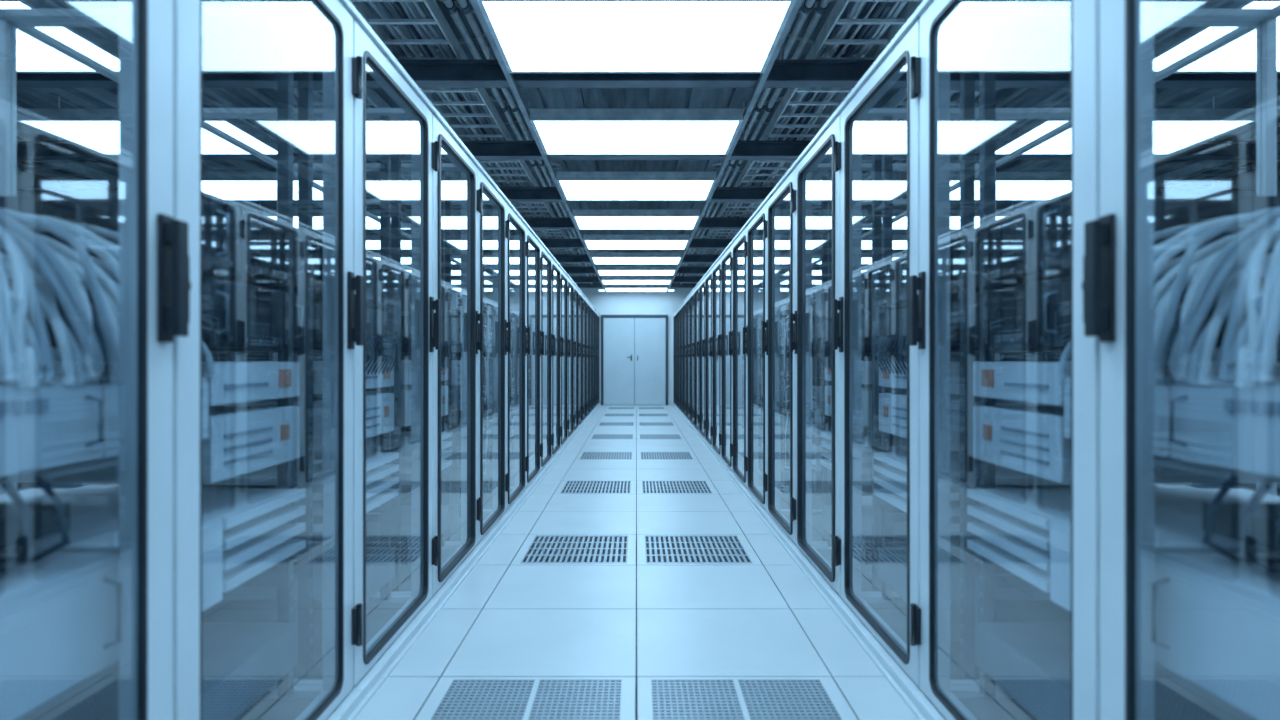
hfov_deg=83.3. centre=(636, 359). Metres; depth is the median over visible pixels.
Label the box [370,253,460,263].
ceiling light panel
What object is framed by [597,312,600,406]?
tall cabinet
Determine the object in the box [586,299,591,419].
tall cabinet
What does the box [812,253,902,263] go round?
ceiling light panel
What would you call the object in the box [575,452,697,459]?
floor vent
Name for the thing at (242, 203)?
support rail
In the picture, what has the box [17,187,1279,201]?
ceiling beam
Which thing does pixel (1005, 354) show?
rack
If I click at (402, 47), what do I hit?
cable tray
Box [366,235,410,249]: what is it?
ceiling light panel
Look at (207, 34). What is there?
conduit
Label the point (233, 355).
rack
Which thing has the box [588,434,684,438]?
floor vent
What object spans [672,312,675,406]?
tall cabinet
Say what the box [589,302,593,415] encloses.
tall cabinet
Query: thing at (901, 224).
ceiling light panel
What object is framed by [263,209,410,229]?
ceiling light panel
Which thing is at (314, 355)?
rack
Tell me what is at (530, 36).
ceiling light panel
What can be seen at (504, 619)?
floor
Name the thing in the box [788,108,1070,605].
tall cabinet
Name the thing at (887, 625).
tall cabinet
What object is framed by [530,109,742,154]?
ceiling light panel
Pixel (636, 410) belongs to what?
floor seam
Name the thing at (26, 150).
ceiling beam
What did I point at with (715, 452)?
tall cabinet
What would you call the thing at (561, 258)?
ceiling beam
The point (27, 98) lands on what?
ceiling
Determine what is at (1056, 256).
tall cabinet
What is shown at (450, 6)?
conduit
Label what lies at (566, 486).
floor vent
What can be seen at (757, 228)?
tall cabinet
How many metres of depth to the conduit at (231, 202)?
8.20 m
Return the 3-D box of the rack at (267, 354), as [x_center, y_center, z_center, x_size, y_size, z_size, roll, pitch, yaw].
[-4.650,-0.005,8.755,0.900,1.950,0.790,0,0,0]
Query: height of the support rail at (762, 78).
0.030 m
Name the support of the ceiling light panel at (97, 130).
attached to the support rail at (242, 203)
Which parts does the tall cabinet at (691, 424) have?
glass pane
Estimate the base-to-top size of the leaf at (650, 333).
1.865 m
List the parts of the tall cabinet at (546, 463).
cabinet frame, swing handle, door frame, glass pane, plinth rail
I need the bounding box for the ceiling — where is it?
[17,0,1279,266]
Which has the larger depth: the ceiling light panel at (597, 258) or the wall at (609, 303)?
the wall at (609, 303)
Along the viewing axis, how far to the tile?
12.59 m
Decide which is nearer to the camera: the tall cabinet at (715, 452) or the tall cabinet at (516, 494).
the tall cabinet at (516, 494)
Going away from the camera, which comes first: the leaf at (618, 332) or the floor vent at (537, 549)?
the floor vent at (537, 549)
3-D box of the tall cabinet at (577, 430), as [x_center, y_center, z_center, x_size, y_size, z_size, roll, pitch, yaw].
[-1.280,-0.011,9.520,1.040,1.962,0.840,0,0,0]
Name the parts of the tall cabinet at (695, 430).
plinth rail, glass pane, swing handle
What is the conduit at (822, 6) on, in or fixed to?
attached to the wall
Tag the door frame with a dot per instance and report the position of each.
(602, 316)
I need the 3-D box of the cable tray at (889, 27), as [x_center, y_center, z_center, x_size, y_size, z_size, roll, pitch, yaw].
[1.120,-1.650,6.400,0.352,0.080,17.961,0,0,0]
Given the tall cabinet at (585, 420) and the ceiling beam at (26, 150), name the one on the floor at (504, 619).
the tall cabinet at (585, 420)
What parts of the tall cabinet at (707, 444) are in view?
plinth rail, glass pane, swing handle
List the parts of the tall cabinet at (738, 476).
plinth rail, glass pane, door frame, swing handle, cabinet frame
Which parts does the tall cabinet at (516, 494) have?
cabinet frame, swing handle, door frame, glass pane, plinth rail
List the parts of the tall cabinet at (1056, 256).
plinth rail, door frame, swing handle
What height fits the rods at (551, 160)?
0.350 m
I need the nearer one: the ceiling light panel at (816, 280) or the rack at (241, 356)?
the rack at (241, 356)
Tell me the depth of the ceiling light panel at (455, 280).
12.68 m
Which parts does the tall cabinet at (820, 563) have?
glass pane, plinth rail, door frame, swing handle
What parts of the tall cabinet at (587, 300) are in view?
glass pane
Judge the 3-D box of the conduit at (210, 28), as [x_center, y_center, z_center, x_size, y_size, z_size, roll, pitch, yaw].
[-2.200,-1.730,6.400,0.054,0.054,18.000,0,0,0]
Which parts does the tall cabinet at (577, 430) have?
glass pane, plinth rail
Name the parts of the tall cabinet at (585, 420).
glass pane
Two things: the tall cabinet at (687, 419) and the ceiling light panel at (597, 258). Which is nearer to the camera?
the ceiling light panel at (597, 258)
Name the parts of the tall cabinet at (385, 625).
swing handle, door frame, plinth rail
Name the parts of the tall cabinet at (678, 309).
glass pane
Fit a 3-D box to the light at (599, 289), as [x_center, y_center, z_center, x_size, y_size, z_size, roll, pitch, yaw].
[0.000,-1.475,15.090,1.600,0.050,0.244,0,0,0]
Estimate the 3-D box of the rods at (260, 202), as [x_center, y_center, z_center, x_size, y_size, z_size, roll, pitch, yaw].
[0.000,-1.745,8.040,10.612,0.350,0.010,0,0,0]
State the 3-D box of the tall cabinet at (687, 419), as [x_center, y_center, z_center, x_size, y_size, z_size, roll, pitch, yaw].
[1.280,-0.011,11.100,1.040,1.962,0.840,0,0,0]
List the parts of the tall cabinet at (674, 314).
glass pane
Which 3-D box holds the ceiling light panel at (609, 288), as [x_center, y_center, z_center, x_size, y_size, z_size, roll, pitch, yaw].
[0.000,-1.427,14.340,1.240,0.066,0.720,0,0,0]
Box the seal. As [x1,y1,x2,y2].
[634,318,634,404]
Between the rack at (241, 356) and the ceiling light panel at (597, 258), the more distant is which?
the ceiling light panel at (597, 258)
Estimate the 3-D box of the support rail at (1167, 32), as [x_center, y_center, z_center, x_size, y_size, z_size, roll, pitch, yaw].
[2.350,-1.450,6.400,0.030,0.030,18.000,0,0,0]
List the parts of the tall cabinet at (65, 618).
cabinet frame, door frame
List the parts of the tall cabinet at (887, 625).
plinth rail, door frame, swing handle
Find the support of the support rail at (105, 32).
attached to the wall
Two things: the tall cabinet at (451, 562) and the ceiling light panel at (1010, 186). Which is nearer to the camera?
the tall cabinet at (451, 562)
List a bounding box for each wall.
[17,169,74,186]
[451,288,692,409]
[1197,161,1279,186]
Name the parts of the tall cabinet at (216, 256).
swing handle, door frame, plinth rail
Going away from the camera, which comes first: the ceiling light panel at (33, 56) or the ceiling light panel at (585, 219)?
the ceiling light panel at (33, 56)
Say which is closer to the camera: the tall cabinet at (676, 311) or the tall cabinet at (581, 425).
the tall cabinet at (581, 425)
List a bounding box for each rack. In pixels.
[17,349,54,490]
[17,349,86,488]
[202,352,236,360]
[211,352,274,360]
[259,353,297,360]
[297,354,322,360]
[950,354,959,360]
[975,353,1013,360]
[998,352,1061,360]
[1036,352,1070,360]
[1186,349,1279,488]
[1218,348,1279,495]
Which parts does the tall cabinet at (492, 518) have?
swing handle, door frame, glass pane, plinth rail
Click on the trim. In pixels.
(580, 285)
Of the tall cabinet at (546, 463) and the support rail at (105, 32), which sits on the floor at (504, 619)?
the tall cabinet at (546, 463)
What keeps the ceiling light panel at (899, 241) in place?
attached to the support rail at (1167, 32)
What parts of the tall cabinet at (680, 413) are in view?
glass pane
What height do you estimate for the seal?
1.865 m
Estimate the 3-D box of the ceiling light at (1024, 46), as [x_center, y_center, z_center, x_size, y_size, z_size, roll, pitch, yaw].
[1.850,-1.650,6.400,0.412,0.080,17.961,0,0,0]
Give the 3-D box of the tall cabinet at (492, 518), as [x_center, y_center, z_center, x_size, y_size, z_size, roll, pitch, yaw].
[-1.280,-0.011,3.990,1.040,1.962,0.840,0,0,0]
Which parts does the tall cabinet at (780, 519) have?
plinth rail, glass pane, door frame, swing handle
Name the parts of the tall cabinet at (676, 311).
glass pane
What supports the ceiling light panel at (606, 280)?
attached to the support rail at (510, 79)
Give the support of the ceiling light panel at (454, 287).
attached to the support rail at (242, 203)
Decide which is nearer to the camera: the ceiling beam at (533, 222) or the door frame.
the ceiling beam at (533, 222)
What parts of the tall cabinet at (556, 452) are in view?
cabinet frame, swing handle, glass pane, door frame, plinth rail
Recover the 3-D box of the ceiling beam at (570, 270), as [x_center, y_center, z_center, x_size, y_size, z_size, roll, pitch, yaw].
[0.000,-1.526,12.240,12.000,0.112,0.100,0,0,0]
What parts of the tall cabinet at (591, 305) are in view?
glass pane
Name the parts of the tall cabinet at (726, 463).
plinth rail, glass pane, door frame, swing handle, cabinet frame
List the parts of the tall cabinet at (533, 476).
cabinet frame, swing handle, door frame, glass pane, plinth rail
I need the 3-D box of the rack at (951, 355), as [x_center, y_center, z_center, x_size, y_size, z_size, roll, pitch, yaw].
[4.650,-0.005,9.545,0.900,1.950,0.790,0,0,0]
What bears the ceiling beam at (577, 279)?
hanging from the rods
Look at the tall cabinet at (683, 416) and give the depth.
12.14 m
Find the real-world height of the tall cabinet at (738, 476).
1.962 m
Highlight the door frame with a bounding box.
[601,315,667,404]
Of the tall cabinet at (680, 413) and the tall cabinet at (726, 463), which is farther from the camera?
the tall cabinet at (680, 413)
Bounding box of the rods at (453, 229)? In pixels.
[316,229,956,238]
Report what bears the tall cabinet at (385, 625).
on the floor at (504, 619)
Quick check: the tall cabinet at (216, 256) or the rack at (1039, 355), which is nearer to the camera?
the tall cabinet at (216, 256)
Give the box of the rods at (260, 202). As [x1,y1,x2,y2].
[260,202,1012,216]
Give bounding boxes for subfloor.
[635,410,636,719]
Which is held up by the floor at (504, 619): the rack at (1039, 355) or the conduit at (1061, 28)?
the rack at (1039, 355)
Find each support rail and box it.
[44,0,460,252]
[114,155,402,267]
[470,0,606,292]
[666,0,802,292]
[812,0,1228,252]
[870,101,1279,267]
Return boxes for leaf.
[604,318,633,404]
[635,318,665,404]
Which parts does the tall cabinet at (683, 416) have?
glass pane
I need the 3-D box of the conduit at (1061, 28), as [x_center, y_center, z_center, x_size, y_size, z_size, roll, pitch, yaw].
[2.200,-1.730,6.400,0.054,0.054,18.000,0,0,0]
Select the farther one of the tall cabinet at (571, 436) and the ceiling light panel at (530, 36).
the tall cabinet at (571, 436)
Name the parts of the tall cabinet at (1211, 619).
door frame, cabinet frame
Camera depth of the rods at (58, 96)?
5.23 m
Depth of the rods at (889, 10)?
3.83 m
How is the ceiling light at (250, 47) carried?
on the strut
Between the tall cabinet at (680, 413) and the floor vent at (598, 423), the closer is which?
the floor vent at (598, 423)
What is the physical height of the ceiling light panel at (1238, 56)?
0.066 m
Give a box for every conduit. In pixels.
[202,27,410,186]
[207,27,452,216]
[231,202,322,237]
[443,0,592,275]
[457,0,596,275]
[676,0,814,275]
[680,0,829,275]
[820,27,1064,216]
[862,27,1070,186]
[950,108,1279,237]
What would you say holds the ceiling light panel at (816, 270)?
attached to the support rail at (1167, 32)
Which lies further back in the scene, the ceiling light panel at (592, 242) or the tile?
the tile
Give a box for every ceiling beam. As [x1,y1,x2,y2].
[17,59,1279,87]
[17,141,1279,159]
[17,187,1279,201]
[366,254,906,262]
[401,267,871,273]
[409,217,863,228]
[451,239,821,247]
[570,276,702,282]
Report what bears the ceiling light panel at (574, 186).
attached to the support rail at (510, 79)
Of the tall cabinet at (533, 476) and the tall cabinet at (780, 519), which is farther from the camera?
the tall cabinet at (533, 476)
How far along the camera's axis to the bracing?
5.04 m
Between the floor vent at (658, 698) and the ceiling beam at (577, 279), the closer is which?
the floor vent at (658, 698)
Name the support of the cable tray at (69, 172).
on the strut
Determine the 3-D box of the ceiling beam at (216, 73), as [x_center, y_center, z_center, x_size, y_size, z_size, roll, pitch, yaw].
[0.000,-1.526,3.840,12.000,0.112,0.100,0,0,0]
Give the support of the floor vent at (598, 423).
in the floor at (504, 619)
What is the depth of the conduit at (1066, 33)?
4.00 m
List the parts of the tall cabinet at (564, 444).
swing handle, door frame, glass pane, plinth rail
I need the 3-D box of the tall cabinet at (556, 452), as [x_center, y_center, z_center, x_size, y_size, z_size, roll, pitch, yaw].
[-1.280,-0.011,7.150,1.040,1.962,0.840,0,0,0]
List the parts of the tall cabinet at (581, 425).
glass pane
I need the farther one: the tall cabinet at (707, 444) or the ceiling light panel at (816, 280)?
the ceiling light panel at (816, 280)
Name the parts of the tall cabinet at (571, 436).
swing handle, door frame, glass pane, plinth rail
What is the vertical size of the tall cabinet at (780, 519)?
1.962 m
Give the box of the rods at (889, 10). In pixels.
[382,10,890,58]
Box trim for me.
[576,274,700,287]
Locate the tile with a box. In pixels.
[602,414,670,415]
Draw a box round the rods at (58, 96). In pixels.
[58,96,1214,140]
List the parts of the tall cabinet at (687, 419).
glass pane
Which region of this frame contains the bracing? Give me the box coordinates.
[243,0,1029,266]
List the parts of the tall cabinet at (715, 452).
plinth rail, glass pane, door frame, swing handle, cabinet frame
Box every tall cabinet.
[0,0,172,719]
[0,0,367,719]
[11,11,442,700]
[202,108,484,605]
[294,163,511,551]
[366,198,530,517]
[401,224,544,493]
[451,241,555,475]
[451,255,563,461]
[560,266,570,451]
[567,275,575,442]
[573,282,580,435]
[578,289,584,429]
[582,294,588,424]
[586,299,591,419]
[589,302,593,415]
[592,306,596,412]
[595,309,598,409]
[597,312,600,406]
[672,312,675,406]
[674,310,677,409]
[676,306,679,412]
[678,302,682,415]
[681,298,686,419]
[684,295,689,423]
[687,288,694,429]
[692,282,699,435]
[696,276,705,442]
[702,266,712,451]
[709,256,821,461]
[717,242,821,475]
[728,223,871,493]
[742,199,906,517]
[761,163,978,551]
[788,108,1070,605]
[830,11,1261,700]
[905,0,1279,719]
[1100,0,1279,719]
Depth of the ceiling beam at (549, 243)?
9.43 m
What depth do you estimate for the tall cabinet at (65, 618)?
1.18 m
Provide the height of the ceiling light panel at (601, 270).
0.066 m
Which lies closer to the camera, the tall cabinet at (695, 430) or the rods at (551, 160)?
the rods at (551, 160)
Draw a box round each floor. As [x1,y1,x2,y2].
[73,405,1198,719]
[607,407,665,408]
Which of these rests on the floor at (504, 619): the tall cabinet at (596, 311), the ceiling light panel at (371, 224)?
the tall cabinet at (596, 311)
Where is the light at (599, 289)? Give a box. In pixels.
[598,288,674,290]
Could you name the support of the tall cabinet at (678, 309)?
on the floor at (504, 619)
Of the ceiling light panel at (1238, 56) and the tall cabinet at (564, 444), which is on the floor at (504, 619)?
the tall cabinet at (564, 444)
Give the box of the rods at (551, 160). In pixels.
[61,160,1211,186]
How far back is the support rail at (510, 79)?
4.06 m
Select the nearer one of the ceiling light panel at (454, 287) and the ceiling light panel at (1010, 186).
the ceiling light panel at (1010, 186)
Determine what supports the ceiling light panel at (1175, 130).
attached to the support rail at (1167, 32)
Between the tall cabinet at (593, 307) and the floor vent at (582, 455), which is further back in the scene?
the tall cabinet at (593, 307)
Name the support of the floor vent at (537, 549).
in the floor at (504, 619)
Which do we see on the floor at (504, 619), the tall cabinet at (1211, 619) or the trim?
the tall cabinet at (1211, 619)
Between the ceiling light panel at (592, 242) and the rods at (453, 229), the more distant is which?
the rods at (453, 229)
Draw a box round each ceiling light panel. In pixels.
[0,0,118,72]
[17,109,276,154]
[202,172,322,200]
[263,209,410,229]
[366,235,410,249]
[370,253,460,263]
[403,266,460,275]
[451,276,460,284]
[451,285,460,291]
[477,0,795,72]
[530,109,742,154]
[556,172,715,200]
[572,209,699,229]
[583,235,689,249]
[591,253,681,263]
[596,266,675,275]
[601,276,671,284]
[604,285,667,291]
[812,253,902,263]
[812,266,869,275]
[812,276,821,284]
[862,209,1009,229]
[862,235,906,249]
[950,172,1070,200]
[995,109,1255,154]
[1154,0,1279,72]
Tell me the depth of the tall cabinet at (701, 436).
8.84 m
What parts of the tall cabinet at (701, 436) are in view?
plinth rail, glass pane, swing handle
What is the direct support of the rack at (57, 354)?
on the floor at (504, 619)
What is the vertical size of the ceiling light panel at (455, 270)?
0.066 m
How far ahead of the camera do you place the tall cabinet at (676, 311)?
14.57 m
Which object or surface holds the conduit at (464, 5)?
attached to the wall
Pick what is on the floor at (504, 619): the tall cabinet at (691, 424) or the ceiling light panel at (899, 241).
the tall cabinet at (691, 424)
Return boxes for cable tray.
[17,160,118,186]
[350,0,591,283]
[681,0,922,283]
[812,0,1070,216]
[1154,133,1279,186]
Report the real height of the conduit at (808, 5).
0.054 m
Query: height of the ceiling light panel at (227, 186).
0.066 m
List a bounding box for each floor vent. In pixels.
[415,677,857,719]
[511,534,761,564]
[554,480,718,493]
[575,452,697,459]
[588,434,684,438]
[596,422,676,425]
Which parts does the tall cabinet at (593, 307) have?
glass pane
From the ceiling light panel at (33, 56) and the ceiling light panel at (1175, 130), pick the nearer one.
the ceiling light panel at (33, 56)
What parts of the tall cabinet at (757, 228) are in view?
plinth rail, glass pane, door frame, swing handle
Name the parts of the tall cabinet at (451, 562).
swing handle, door frame, plinth rail, glass pane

